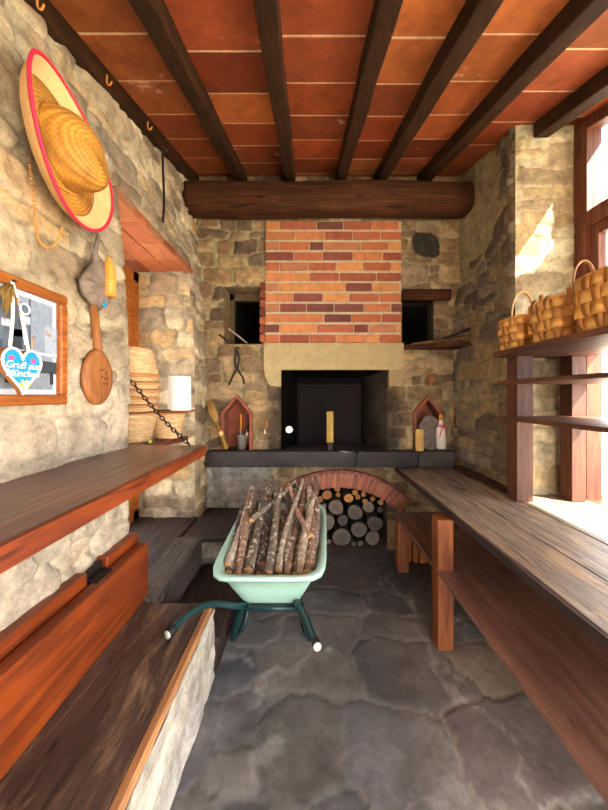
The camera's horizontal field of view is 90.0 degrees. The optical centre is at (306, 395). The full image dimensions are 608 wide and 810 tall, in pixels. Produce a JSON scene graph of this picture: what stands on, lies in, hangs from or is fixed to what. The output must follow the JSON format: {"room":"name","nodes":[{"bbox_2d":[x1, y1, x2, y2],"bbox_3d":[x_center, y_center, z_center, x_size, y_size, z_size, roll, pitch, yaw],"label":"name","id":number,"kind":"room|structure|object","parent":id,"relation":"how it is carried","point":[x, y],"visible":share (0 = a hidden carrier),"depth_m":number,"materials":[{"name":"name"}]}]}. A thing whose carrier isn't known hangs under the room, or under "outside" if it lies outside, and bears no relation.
{"room":"rustic bakehouse","nodes":[
{"label":"rustic bakehouse","id":0,"kind":"room"},
{"bbox_2d":[0,0,208,630],"bbox_3d":[-1.255,-0.348,1.025,0.610,3.695,3.950,0,0,0],"label":"wall","id":1,"kind":"structure","parent":0,"point":[33,438],"depth_m":1.38,"materials":[{"name":"stone"}]},
{"bbox_2d":[0,283,20,319],"bbox_3d":[-0.938,-0.295,0.958,0.045,0.118,0.056,0,0,36],"label":"dried herbs","id":2,"kind":"object","parent":1,"relation":"hanging from","point":[7,297],"visible":0.99,"depth_m":0.95,"materials":[{"name":"yellow plant"}]},
{"bbox_2d":[0,280,42,394],"bbox_3d":[-0.938,-0.187,0.970,0.074,0.370,0.140,0,0,0],"label":"heart","id":3,"kind":"object","parent":1,"relation":"hanging from","point":[19,368],"visible":1,"depth_m":0.96,"materials":[{"name":"blue food"}]},
{"bbox_2d":[19,380,30,388],"bbox_3d":[-0.906,-0.038,0.975,0.010,0.030,0.036,0,0,0],"label":"flower","id":4,"kind":"object","parent":3,"relation":"on","point":[23,384],"depth_m":0.97,"materials":[{"name":"yellow"}]},
{"bbox_2d":[0,270,66,405],"bbox_3d":[-0.961,-0.180,0.884,0.028,0.425,0.648,0,0,0],"label":"framed picture","id":5,"kind":"object","parent":1,"relation":"attached to","point":[48,312],"visible":0.69,"depth_m":1.10,"materials":[{"name":"brown wood"}]},
{"bbox_2d":[0,292,56,389],"bbox_3d":[-0.965,-0.180,0.899,0.004,0.315,0.603,0,0,0],"label":"photograph","id":6,"kind":"object","parent":5,"relation":"attached to","point":[42,317],"depth_m":1.09},
{"bbox_2d":[19,48,113,248],"bbox_3d":[-0.912,-0.891,1.200,0.188,0.690,0.515,0,0,0],"label":"straw hat","id":7,"kind":"object","parent":1,"relation":"hanging from","point":[69,156],"visible":1,"depth_m":1.13,"materials":[{"name":"wicker"}]},
{"bbox_2d":[78,232,109,310],"bbox_3d":[-0.949,-0.576,1.374,0.057,0.367,0.186,0,0,0],"label":"pouch","id":8,"kind":"object","parent":1,"relation":"hanging from","point":[91,281],"visible":0.9,"depth_m":1.35,"materials":[{"name":"beige fabric"}]},
{"bbox_2d":[80,304,112,404],"bbox_3d":[-0.962,-0.196,1.393,0.045,0.474,0.190,0,0,0],"label":"ladle","id":9,"kind":"object","parent":1,"relation":"hanging from","point":[96,375],"visible":0.98,"depth_m":1.37,"materials":[{"name":"brown wood"}]},
{"bbox_2d":[80,349,112,404],"bbox_3d":[-0.955,-0.087,1.393,0.026,0.256,0.190,0,0,0],"label":"bowl","id":10,"kind":"object","parent":9,"relation":"on","point":[96,375],"depth_m":1.37,"materials":[{"name":"brown wood"}]},
{"bbox_2d":[0,378,205,573],"bbox_3d":[-0.800,0.206,0.515,0.460,0.627,2.431,0,0,0],"label":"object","id":11,"kind":"object","parent":1,"relation":"attached to","point":[38,510],"visible":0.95,"depth_m":0.91,"materials":[{"name":"red wood"}]},
{"bbox_2d":[101,240,115,298],"bbox_3d":[-0.925,-0.593,1.420,0.059,0.261,0.059,0,0,34],"label":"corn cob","id":12,"kind":"object","parent":1,"relation":"hanging from","point":[110,279],"visible":0.89,"depth_m":1.41,"materials":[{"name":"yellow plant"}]},
{"bbox_2d":[123,264,139,522],"bbox_3d":[-1.525,0.000,2.205,0.070,2.160,1.000,0,0,0],"label":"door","id":13,"kind":"structure","parent":1,"relation":"in","point":[131,280],"depth_m":2.61,"materials":[{"name":"brown wood"}]},
{"bbox_2d":[112,184,192,272],"bbox_3d":[-1.299,-1.130,2.192,0.542,0.060,1.105,0,0,0],"label":"trim","id":14,"kind":"structure","parent":1,"relation":"attached to","point":[143,251],"depth_m":2.24,"materials":[{"name":"wood"}]},
{"bbox_2d":[128,435,187,444],"bbox_3d":[-1.200,0.318,2.035,0.600,0.035,0.610,0,0,0],"label":"shelf","id":15,"kind":"object","parent":1,"relation":"attached to","point":[176,440],"visible":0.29,"depth_m":2.05,"materials":[{"name":"red wood"}]},
{"bbox_2d":[128,412,156,443],"bbox_3d":[-1.140,0.202,1.999,0.291,0.192,0.290,0,0,0],"label":"wicker basket","id":16,"kind":"object","parent":15,"relation":"on","point":[141,425],"visible":0.52,"depth_m":1.92,"materials":[{"name":"beige wicker"}]},
{"bbox_2d":[128,404,160,411],"bbox_3d":[-1.139,0.076,2.000,0.320,0.047,0.319,0,0,0],"label":"wicker basket","id":17,"kind":"object","parent":16,"relation":"on","point":[132,407],"visible":0.43,"depth_m":1.91,"materials":[{"name":"beige wicker"}]},
{"bbox_2d":[130,397,159,403],"bbox_3d":[-1.144,0.029,1.999,0.319,0.047,0.320,0,0,0],"label":"wicker basket","id":18,"kind":"object","parent":17,"relation":"on","point":[134,400],"visible":0.42,"depth_m":1.91,"materials":[{"name":"beige wicker"}]},
{"bbox_2d":[129,389,160,396],"bbox_3d":[-1.136,-0.020,2.001,0.318,0.047,0.321,0,0,0],"label":"wicker basket","id":19,"kind":"object","parent":18,"relation":"on","point":[147,392],"visible":0.49,"depth_m":1.91,"materials":[{"name":"beige wicker"}]},
{"bbox_2d":[129,381,160,389],"bbox_3d":[-1.136,-0.068,2.001,0.319,0.047,0.322,0,0,0],"label":"wicker basket","id":20,"kind":"object","parent":19,"relation":"on","point":[142,385],"visible":0.56,"depth_m":1.92,"materials":[{"name":"beige wicker"}]},
{"bbox_2d":[129,374,160,381],"bbox_3d":[-1.141,-0.116,2.000,0.320,0.047,0.321,0,0,0],"label":"wicker basket","id":21,"kind":"object","parent":20,"relation":"on","point":[135,377],"visible":0.52,"depth_m":1.92,"materials":[{"name":"beige wicker"}]},
{"bbox_2d":[128,346,158,374],"bbox_3d":[-1.140,-0.221,2.001,0.304,0.179,0.304,0,0,0],"label":"wicker basket","id":22,"kind":"object","parent":21,"relation":"on","point":[142,360],"visible":0.47,"depth_m":1.92,"materials":[{"name":"beige wicker"}]},
{"bbox_2d":[148,412,185,438],"bbox_3d":[-0.997,0.205,2.171,0.256,0.185,0.256,0,0,0],"label":"wicker basket","id":23,"kind":"object","parent":15,"relation":"on","point":[161,431],"visible":0.72,"depth_m":2.09,"materials":[{"name":"beige wicker"}]},
{"bbox_2d":[150,410,199,411],"bbox_3d":[-0.955,0.107,2.165,0.310,0.008,0.210,0,0,0],"label":"board","id":24,"kind":"object","parent":23,"relation":"on","point":[189,410],"visible":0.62,"depth_m":2.06,"materials":[{"name":"brown wood"}]},
{"bbox_2d":[168,376,190,410],"bbox_3d":[-0.905,-0.020,2.160,0.155,0.244,0.155,0,0,0],"label":"paper roll","id":25,"kind":"object","parent":24,"relation":"on","point":[179,387],"visible":0.97,"depth_m":2.10,"materials":[{"name":"white paper"}]},
{"bbox_2d":[129,516,197,569],"bbox_3d":[-1.268,1.095,2.170,0.585,0.040,1.100,0,0,0],"label":"window ledge","id":26,"kind":"object","parent":1,"relation":"attached to","point":[160,533],"visible":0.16,"depth_m":2.43,"materials":[{"name":"brown wood"}]},
{"bbox_2d":[161,149,167,222],"bbox_3d":[-1.018,-1.505,2.160,0.032,0.622,0.166,0,0,-16],"label":"rod","id":27,"kind":"object","parent":1,"relation":"hanging from","point":[164,150],"visible":1,"depth_m":2.12,"materials":[{"name":"black metal"}]},
{"bbox_2d":[234,489,253,574],"bbox_3d":[-0.412,0.876,2.053,0.065,0.291,0.740,0,0,-4],"label":"stick","id":28,"kind":"object","parent":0,"point":[241,554],"visible":0.92,"depth_m":1.91,"materials":[{"name":"brown wood"}]},
{"bbox_2d":[195,176,460,548],"bbox_3d":[0.250,-0.800,3.505,3.900,4.600,1.089,0,0,0],"label":"wall","id":29,"kind":"structure","parent":0,"point":[232,253],"depth_m":2.99,"materials":[{"name":"stone"}]},
{"bbox_2d":[181,179,474,219],"bbox_3d":[0.210,-1.824,2.835,2.660,0.286,0.256,0,0,0],"label":"ceiling beam","id":30,"kind":"structure","parent":29,"relation":"attached to","point":[361,198],"depth_m":2.72,"materials":[{"name":"brown wood"}]},
{"bbox_2d":[205,221,455,511],"bbox_3d":[0.223,-0.284,3.134,2.355,2.832,0.573,0,0,0],"label":"fireplace","id":31,"kind":"object","parent":29,"relation":"attached to","point":[333,343],"depth_m":2.95,"materials":[{"name":"brick"}]},
{"bbox_2d":[206,399,228,449],"bbox_3d":[-0.865,0.271,2.921,0.244,0.484,0.052,0,0,13],"label":"brush","id":32,"kind":"object","parent":31,"relation":"on","point":[211,408],"visible":1,"depth_m":2.91,"materials":[{"name":"beige wood"}]},
{"bbox_2d":[221,394,252,449],"bbox_3d":[-0.682,0.254,3.045,0.304,0.538,0.200,0,0,0],"label":"niche","id":33,"kind":"object","parent":31,"relation":"on","point":[230,416],"visible":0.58,"depth_m":3.13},
{"bbox_2d":[237,435,246,449],"bbox_3d":[-0.639,0.454,2.990,0.104,0.135,0.103,0,0,0],"label":"pot","id":34,"kind":"object","parent":31,"relation":"on","point":[241,440],"visible":0.99,"depth_m":2.95,"materials":[{"name":"metal"}]},
{"bbox_2d":[415,429,423,450],"bbox_3d":[1.069,0.416,2.885,0.082,0.212,0.040,0,0,0],"label":"wooden block","id":35,"kind":"object","parent":31,"relation":"on","point":[419,433],"visible":1,"depth_m":2.87,"materials":[{"name":"wood"}]},
{"bbox_2d":[412,396,442,449],"bbox_3d":[1.175,0.262,3.035,0.280,0.523,0.180,0,0,0],"label":"niche","id":36,"kind":"object","parent":31,"relation":"on","point":[427,406],"visible":0.36,"depth_m":2.98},
{"bbox_2d":[418,415,438,449],"bbox_3d":[1.190,0.354,2.938,0.230,0.336,0.035,0,0,0],"label":"slab","id":37,"kind":"object","parent":31,"relation":"on","point":[428,423],"visible":0.55,"depth_m":2.92,"materials":[{"name":"grey stone"}]},
{"bbox_2d":[436,414,447,450],"bbox_3d":[1.278,0.346,2.896,0.095,0.349,0.103,0,0,0],"label":"bottle","id":38,"kind":"object","parent":31,"relation":"on","point":[441,435],"visible":1,"depth_m":2.86,"materials":[{"name":"white glass"}]},
{"bbox_2d":[330,514,350,545],"bbox_3d":[0.343,1.397,3.240,0.192,0.176,0.463,0,0,0],"label":"log","id":39,"kind":"object","parent":29,"relation":"on","point":[341,536],"visible":0.83,"depth_m":3.01,"materials":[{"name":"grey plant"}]},
{"bbox_2d":[336,506,347,525],"bbox_3d":[0.356,1.241,3.262,0.106,0.116,0.463,0,0,0],"label":"log","id":40,"kind":"object","parent":39,"relation":"on","point":[342,518],"visible":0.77,"depth_m":3.03,"materials":[{"name":"grey wood"}]},
{"bbox_2d":[327,488,343,514],"bbox_3d":[0.290,1.113,3.272,0.156,0.154,0.463,0,0,0],"label":"log","id":41,"kind":"object","parent":40,"relation":"on","point":[335,505],"visible":0.8,"depth_m":3.04,"materials":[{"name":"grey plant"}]},
{"bbox_2d":[321,488,331,498],"bbox_3d":[0.199,0.984,3.254,0.099,0.092,0.463,0,0,0],"label":"log","id":42,"kind":"object","parent":41,"relation":"on","point":[326,493],"visible":0.64,"depth_m":3.02,"materials":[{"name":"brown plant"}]},
{"bbox_2d":[362,516,378,544],"bbox_3d":[0.655,1.420,3.273,0.143,0.154,0.463,0,0,0],"label":"log","id":43,"kind":"object","parent":29,"relation":"on","point":[371,537],"visible":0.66,"depth_m":3.04,"materials":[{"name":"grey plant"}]},
{"bbox_2d":[345,510,366,536],"bbox_3d":[0.520,1.334,3.259,0.167,0.153,0.463,0,0,0],"label":"log","id":44,"kind":"object","parent":43,"relation":"on","point":[358,527],"visible":0.78,"depth_m":3.03,"materials":[{"name":"grey wood"}]},
{"bbox_2d":[342,492,362,519],"bbox_3d":[0.483,1.163,3.271,0.158,0.155,0.463,0,0,0],"label":"log","id":45,"kind":"object","parent":44,"relation":"on","point":[354,511],"visible":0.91,"depth_m":3.04,"materials":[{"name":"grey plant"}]},
{"bbox_2d":[340,487,352,502],"bbox_3d":[0.410,1.006,3.221,0.097,0.089,0.463,0,0,0],"label":"log","id":46,"kind":"object","parent":45,"relation":"on","point":[347,495],"visible":0.8,"depth_m":3.01,"materials":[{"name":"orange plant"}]},
{"bbox_2d":[360,504,382,530],"bbox_3d":[0.673,1.260,3.228,0.160,0.149,0.463,0,0,0],"label":"log","id":47,"kind":"object","parent":43,"relation":"on","point":[373,520],"visible":0.8,"depth_m":3.00,"materials":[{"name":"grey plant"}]},
{"bbox_2d":[359,492,373,512],"bbox_3d":[0.620,1.121,3.300,0.120,0.117,0.463,0,0,0],"label":"log","id":48,"kind":"object","parent":47,"relation":"on","point":[368,507],"visible":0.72,"depth_m":3.07,"materials":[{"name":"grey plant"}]},
{"bbox_2d":[415,368,434,384],"bbox_3d":[1.138,-0.188,2.927,0.184,0.173,0.046,0,0,6],"label":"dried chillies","id":49,"kind":"object","parent":29,"relation":"hanging from","point":[430,378],"visible":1,"depth_m":2.91,"materials":[{"name":"red food"}]},
{"bbox_2d":[401,289,451,302],"bbox_3d":[1.163,-0.983,2.990,0.475,0.105,0.120,0,0,0],"label":"lintel","id":50,"kind":"object","parent":29,"relation":"attached to","point":[417,295],"visible":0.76,"depth_m":2.93,"materials":[{"name":"brown wood"}]},
{"bbox_2d":[404,342,471,349],"bbox_3d":[1.238,-0.472,2.885,0.625,0.035,0.330,0,0,0],"label":"ledge","id":51,"kind":"object","parent":29,"relation":"attached to","point":[454,345],"visible":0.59,"depth_m":2.85,"materials":[{"name":"brown wood"}]},
{"bbox_2d":[426,336,468,343],"bbox_3d":[1.275,-0.513,2.797,0.037,0.043,0.386,0,0,-45],"label":"stick","id":52,"kind":"object","parent":51,"relation":"on","point":[458,337],"visible":0.55,"depth_m":2.70,"materials":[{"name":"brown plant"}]},
{"bbox_3d":[-0.673,-0.450,2.942,0.049,0.055,0.043,0,0,0],"label":"nail","id":53,"kind":"object","parent":29,"relation":"attached to","visible":0},
{"bbox_2d":[228,350,244,384],"bbox_3d":[-0.683,-0.276,2.939,0.166,0.346,0.032,0,0,0],"label":"tongs","id":54,"kind":"object","parent":53,"relation":"hanging from","point":[237,351],"visible":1,"depth_m":2.94,"materials":[{"name":"black metal"}]},
{"bbox_2d":[49,0,607,176],"bbox_3d":[0.375,-1.595,1.050,3.400,1.370,4.319,0,0,0],"label":"ceiling","id":55,"kind":"structure","parent":0,"point":[323,41],"depth_m":1.64,"materials":[{"name":"ceramic"}]},
{"bbox_2d":[24,0,198,180],"bbox_3d":[-1.110,-1.508,0.990,0.108,1.344,3.980,0,0,0],"label":"rafter","id":56,"kind":"object","parent":55,"relation":"attached to","point":[59,29],"visible":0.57,"depth_m":1.59,"materials":[{"name":"brown wood"}]},
{"bbox_2d":[128,0,246,180],"bbox_3d":[-0.635,-1.508,0.990,0.097,1.344,3.980,0,0,0],"label":"rafter","id":57,"kind":"object","parent":55,"relation":"attached to","point":[154,15],"visible":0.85,"depth_m":1.53,"materials":[{"name":"brown wood"}]},
{"bbox_2d":[253,0,295,180],"bbox_3d":[-0.160,-1.508,0.990,0.097,1.344,3.980,0,0,0],"label":"rafter","id":58,"kind":"object","parent":55,"relation":"attached to","point":[268,17],"visible":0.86,"depth_m":1.51,"materials":[{"name":"brown wood"}]},
{"bbox_2d":[335,0,402,179],"bbox_3d":[0.320,-1.508,0.990,0.097,1.344,3.980,0,0,0],"label":"rafter","id":59,"kind":"object","parent":55,"relation":"attached to","point":[385,13],"visible":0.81,"depth_m":1.51,"materials":[{"name":"brown wood"}]},
{"bbox_2d":[373,0,503,179],"bbox_3d":[0.697,-1.508,0.990,0.102,1.343,3.980,0,0,0],"label":"rafter","id":60,"kind":"object","parent":55,"relation":"attached to","point":[474,17],"visible":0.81,"depth_m":1.52,"materials":[{"name":"brown wood"}]},
{"bbox_2d":[417,0,607,180],"bbox_3d":[1.123,-1.508,0.990,0.102,1.344,3.980,0,0,0],"label":"rafter","id":61,"kind":"object","parent":55,"relation":"attached to","point":[576,16],"visible":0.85,"depth_m":1.53,"materials":[{"name":"brown wood"}]},
{"bbox_2d":[534,65,607,137],"bbox_3d":[1.619,-1.374,0.550,0.107,1.074,3.100,0,0,0],"label":"rafter","id":62,"kind":"object","parent":55,"relation":"attached to","point":[595,89],"visible":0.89,"depth_m":1.80,"materials":[{"name":"brown wood"}]},
{"bbox_2d":[170,548,607,809],"bbox_3d":[0.150,1.598,1.050,3.700,0.204,5.300,0,0,0],"label":"floor","id":63,"kind":"structure","parent":0,"point":[379,717],"depth_m":1.42,"materials":[{"name":"grey stone"}]},
{"bbox_2d":[0,532,214,809],"bbox_3d":[-0.743,1.125,0.540,0.514,0.750,2.280,0,0,0],"label":"bench","id":64,"kind":"object","parent":63,"relation":"on","point":[100,710],"visible":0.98,"depth_m":1.07,"materials":[{"name":"wood"}]},
{"bbox_2d":[142,537,201,602],"bbox_3d":[-0.895,1.288,1.972,0.190,0.425,0.695,0,0,0],"label":"wooden step","id":65,"kind":"structure","parent":63,"relation":"on","point":[173,573],"depth_m":1.95,"materials":[{"name":"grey wood"}]},
{"bbox_2d":[181,565,240,673],"bbox_3d":[-0.632,1.397,1.980,0.325,0.205,0.700,0,0,0],"label":"platform","id":66,"kind":"object","parent":63,"relation":"on","point":[204,588],"visible":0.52,"depth_m":1.96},
{"bbox_2d":[182,508,239,571],"bbox_3d":[-0.690,1.294,2.650,0.559,0.412,0.640,0,0,0],"label":"bench","id":67,"kind":"object","parent":63,"relation":"on","point":[214,525],"visible":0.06,"depth_m":2.46,"materials":[{"name":"wood"}]},
{"bbox_2d":[163,503,325,651],"bbox_3d":[-0.223,1.194,2.034,0.715,0.611,1.438,0,0,5],"label":"wheelbarrow","id":68,"kind":"object","parent":63,"relation":"on","point":[251,589],"visible":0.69,"depth_m":1.67,"materials":[{"name":"green plastic"}]},
{"bbox_2d":[225,502,245,573],"bbox_3d":[-0.468,0.923,2.040,0.060,0.191,0.694,0,0,-5],"label":"stick","id":69,"kind":"object","parent":68,"relation":"in","point":[228,570],"visible":0.48,"depth_m":2.04,"materials":[{"name":"brown wood"}]},
{"bbox_2d":[224,521,241,566],"bbox_3d":[-0.441,0.871,2.073,0.049,0.209,0.718,0,0,1],"label":"stick","id":70,"kind":"object","parent":69,"relation":"on","point":[230,556],"visible":0.41,"depth_m":1.80,"materials":[{"name":"brown wood"}]},
{"bbox_2d":[213,503,325,602],"bbox_3d":[-0.187,1.043,2.050,0.672,0.310,0.952,0,0,0],"label":"tub","id":71,"kind":"object","parent":68,"relation":"in","point":[250,588],"depth_m":1.68,"materials":[{"name":"green plastic"}]},
{"bbox_2d":[313,506,319,570],"bbox_3d":[0.058,0.930,2.050,0.056,0.180,0.721,0,0,6],"label":"stick","id":72,"kind":"object","parent":68,"relation":"in","point":[314,564],"visible":0.28,"depth_m":1.94,"materials":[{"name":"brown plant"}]},
{"bbox_2d":[302,483,318,573],"bbox_3d":[0.044,0.864,2.077,0.081,0.322,0.798,0,0,5],"label":"stick","id":73,"kind":"object","parent":72,"relation":"on","point":[308,566],"visible":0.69,"depth_m":2.00,"materials":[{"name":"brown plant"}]},
{"bbox_2d":[306,506,314,563],"bbox_3d":[0.034,0.864,2.079,0.054,0.238,0.696,0,0,3],"label":"stick","id":74,"kind":"object","parent":73,"relation":"on","point":[310,557],"visible":0.45,"depth_m":1.85,"materials":[{"name":"brown wood"}]},
{"bbox_2d":[287,483,312,538],"bbox_3d":[-0.069,0.792,2.149,0.052,0.216,0.546,0,0,-19],"label":"stick","id":75,"kind":"object","parent":74,"relation":"on","point":[299,516],"visible":0.84,"depth_m":2.04,"materials":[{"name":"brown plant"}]},
{"bbox_3d":[-0.410,0.974,2.020,0.085,0.256,0.553,0,0,0],"label":"stick","id":76,"kind":"object","parent":68,"relation":"in","visible":0},
{"bbox_2d":[233,501,254,573],"bbox_3d":[-0.403,0.923,2.015,0.058,0.249,0.637,0,0,0],"label":"stick","id":77,"kind":"object","parent":76,"relation":"on","point":[252,508],"visible":0.35,"depth_m":2.15,"materials":[{"name":"brown wood"}]},
{"bbox_3d":[-0.103,0.973,1.999,0.137,0.223,0.546,0,0,0],"label":"stick","id":78,"kind":"object","parent":68,"relation":"in","visible":0},
{"bbox_2d":[283,488,296,574],"bbox_3d":[-0.115,0.889,2.085,0.062,0.298,0.728,0,0,1],"label":"stick","id":79,"kind":"object","parent":78,"relation":"on","point":[286,567],"visible":0.52,"depth_m":1.86,"materials":[{"name":"brown wood"}]},
{"bbox_2d":[274,478,303,573],"bbox_3d":[-0.111,0.830,2.067,0.064,0.343,0.770,0,0,9],"label":"stick","id":80,"kind":"object","parent":79,"relation":"on","point":[278,566],"visible":1,"depth_m":1.92,"materials":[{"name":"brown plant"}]},
{"bbox_2d":[287,481,306,567],"bbox_3d":[-0.062,0.849,2.112,0.060,0.338,0.691,0,0,9],"label":"stick","id":81,"kind":"object","parent":79,"relation":"on","point":[302,501],"visible":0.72,"depth_m":2.01,"materials":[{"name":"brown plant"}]},
{"bbox_2d":[412,540,417,562],"bbox_3d":[0.978,1.350,2.756,0.045,0.300,0.043,0,0,0],"label":"stake","id":82,"kind":"object","parent":63,"relation":"on","point":[414,546],"visible":0.42,"depth_m":2.73,"materials":[{"name":"brown wood"}]},
{"bbox_2d":[394,467,607,804],"bbox_3d":[1.313,1.094,1.650,1.090,0.813,2.580,0,0,0],"label":"table","id":83,"kind":"object","parent":63,"relation":"on","point":[531,577],"depth_m":1.42,"materials":[{"name":"brown wood"}]},
{"bbox_2d":[456,465,506,492],"bbox_3d":[1.425,0.667,2.500,0.060,0.035,0.720,0,0,0],"label":"batten","id":84,"kind":"object","parent":83,"relation":"on","point":[493,483],"visible":0.76,"depth_m":2.42,"materials":[{"name":"brown wood"}]},
{"bbox_2d":[493,326,607,501],"bbox_3d":[1.550,0.195,1.415,0.580,0.980,1.350,0,0,0],"label":"shelf","id":85,"kind":"object","parent":83,"relation":"on","point":[572,350],"visible":1,"depth_m":1.97,"materials":[{"name":"brown wood"}]},
{"bbox_2d":[497,291,532,350],"bbox_3d":[1.385,-0.481,1.945,0.246,0.369,0.246,0,0,0],"label":"basket","id":86,"kind":"object","parent":85,"relation":"on","point":[512,332],"visible":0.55,"depth_m":1.88,"materials":[{"name":"beige wicker"}]},
{"bbox_2d":[528,288,576,342],"bbox_3d":[1.425,-0.426,1.670,0.308,0.258,0.277,0,0,0],"label":"basket","id":87,"kind":"object","parent":85,"relation":"on","point":[547,321],"visible":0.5,"depth_m":1.60,"materials":[{"name":"brown wicker"}]},
{"bbox_2d":[571,260,607,332],"bbox_3d":[1.450,-0.479,1.330,0.381,0.364,0.371,0,0,0],"label":"basket","id":88,"kind":"object","parent":85,"relation":"on","point":[589,299],"visible":0.93,"depth_m":1.37,"materials":[{"name":"wicker"}]},
{"bbox_3d":[0.099,1.416,3.233,0.159,0.162,0.463,0,0,0],"label":"log","id":89,"kind":"object","parent":63,"relation":"on","visible":0},
{"bbox_2d":[319,499,334,530],"bbox_3d":[0.187,1.260,3.252,0.184,0.168,0.463,0,0,0],"label":"log","id":90,"kind":"object","parent":89,"relation":"on","point":[330,521],"visible":0.38,"depth_m":3.02,"materials":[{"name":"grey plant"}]},
{"bbox_2d":[450,125,573,494],"bbox_3d":[1.681,-0.375,2.060,0.537,3.750,2.680,0,0,0],"label":"wall","id":91,"kind":"structure","parent":0,"point":[517,235],"depth_m":2.20,"materials":[{"name":"stone"}]},
{"bbox_2d":[574,103,607,507],"bbox_3d":[2.105,-0.587,1.396,0.490,2.644,1.472,0,0,0],"label":"window","id":92,"kind":"structure","parent":91,"relation":"in","point":[590,212],"depth_m":2.02,"materials":[{"name":"brown wood"}]},
{"label":"outside","id":93,"kind":"structure","parent":0,"visible":0},
{"bbox_2d":[602,433,607,494],"bbox_3d":[1.000,1.760,0.000,26.000,0.080,28.000,0,0,0],"label":"ground","id":94,"kind":"structure","parent":93,"point":[604,435],"depth_m":7.69,"materials":[{"name":"white"}]},
{"bbox_3d":[-0.342,1.115,1.969,0.053,0.076,0.371,0,0,0],"label":"stick","id":95,"kind":"object","parent":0,"visible":0},
{"bbox_3d":[-0.320,1.082,1.986,0.071,0.149,0.401,0,0,0],"label":"stick","id":96,"kind":"object","parent":95,"relation":"on","visible":0},
{"bbox_2d":[243,479,268,572],"bbox_3d":[-0.320,0.837,2.079,0.066,0.331,0.774,0,0,1],"label":"stick","id":97,"kind":"object","parent":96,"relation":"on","point":[249,559],"visible":0.89,"depth_m":1.91,"materials":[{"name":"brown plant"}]},
{"bbox_2d":[248,479,295,522],"bbox_3d":[-0.234,0.743,2.199,0.042,0.152,0.566,0,0,27],"label":"stick","id":98,"kind":"object","parent":97,"relation":"on","point":[266,507],"visible":0.84,"depth_m":2.09,"materials":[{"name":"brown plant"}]},
{"bbox_3d":[-0.369,1.042,1.983,0.093,0.156,0.456,0,0,0],"label":"stick","id":99,"kind":"object","parent":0,"visible":0},
{"bbox_2d":[246,511,255,552],"bbox_3d":[-0.379,0.968,1.991,0.061,0.250,0.524,0,0,0],"label":"stick","id":100,"kind":"object","parent":99,"relation":"on","point":[253,523],"visible":0.2,"depth_m":2.01,"materials":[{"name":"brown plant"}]},
{"bbox_3d":[-0.307,0.966,2.042,0.066,0.227,0.583,0,0,0],"label":"stick","id":101,"kind":"object","parent":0,"visible":0},
{"bbox_2d":[242,501,269,574],"bbox_3d":[-0.317,0.920,2.022,0.063,0.243,0.647,0,0,4],"label":"stick","id":102,"kind":"object","parent":101,"relation":"on","point":[257,547],"visible":0.17,"depth_m":1.82,"materials":[{"name":"brown wood"}]},
{"bbox_2d":[255,488,274,574],"bbox_3d":[-0.272,0.892,2.091,0.060,0.305,0.736,0,0,1],"label":"stick","id":103,"kind":"object","parent":101,"relation":"on","point":[258,571],"visible":0.54,"depth_m":1.88,"materials":[{"name":"brown wood"}]},
{"bbox_3d":[-0.235,0.968,2.020,0.119,0.226,0.568,0,0,0],"label":"stick","id":104,"kind":"object","parent":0,"visible":0},
{"bbox_2d":[262,498,281,574],"bbox_3d":[-0.220,0.917,2.063,0.070,0.266,0.678,0,0,2],"label":"stick","id":105,"kind":"object","parent":104,"relation":"on","point":[281,498],"visible":0.24,"depth_m":2.14,"materials":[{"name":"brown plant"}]},
{"bbox_2d":[259,475,273,565],"bbox_3d":[-0.282,0.835,2.142,0.066,0.367,0.735,0,0,-3],"label":"stick","id":106,"kind":"object","parent":105,"relation":"on","point":[265,529],"visible":0.73,"depth_m":1.97,"materials":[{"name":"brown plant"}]},
{"bbox_3d":[-0.232,0.980,2.018,0.120,0.221,0.566,0,0,0],"label":"stick","id":107,"kind":"object","parent":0,"visible":0},
{"bbox_2d":[273,490,290,574],"bbox_3d":[-0.169,0.890,2.080,0.060,0.319,0.738,0,0,4],"label":"stick","id":108,"kind":"object","parent":107,"relation":"on","point":[288,499],"visible":0.3,"depth_m":2.14,"materials":[{"name":"brown wood"}]},
{"bbox_2d":[263,481,282,574],"bbox_3d":[-0.211,0.838,2.043,0.069,0.338,0.734,0,0,0],"label":"stick","id":109,"kind":"object","parent":108,"relation":"on","point":[269,564],"visible":0.98,"depth_m":1.89,"materials":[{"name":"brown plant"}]},
{"bbox_3d":[-0.032,0.991,2.043,0.127,0.210,0.640,0,0,0],"label":"stick","id":110,"kind":"object","parent":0,"visible":0},
{"bbox_2d":[291,494,304,574],"bbox_3d":[-0.048,0.904,2.050,0.087,0.281,0.694,0,0,0],"label":"stick","id":111,"kind":"object","parent":110,"relation":"on","point":[303,512],"visible":0.28,"depth_m":1.90,"materials":[{"name":"brown wood"}]},
{"bbox_2d":[295,486,315,574],"bbox_3d":[0.003,0.859,2.023,0.080,0.333,0.675,0,0,6],"label":"stick","id":112,"kind":"object","parent":111,"relation":"on","point":[303,540],"visible":0.9,"depth_m":1.89,"materials":[{"name":"brown wood"}]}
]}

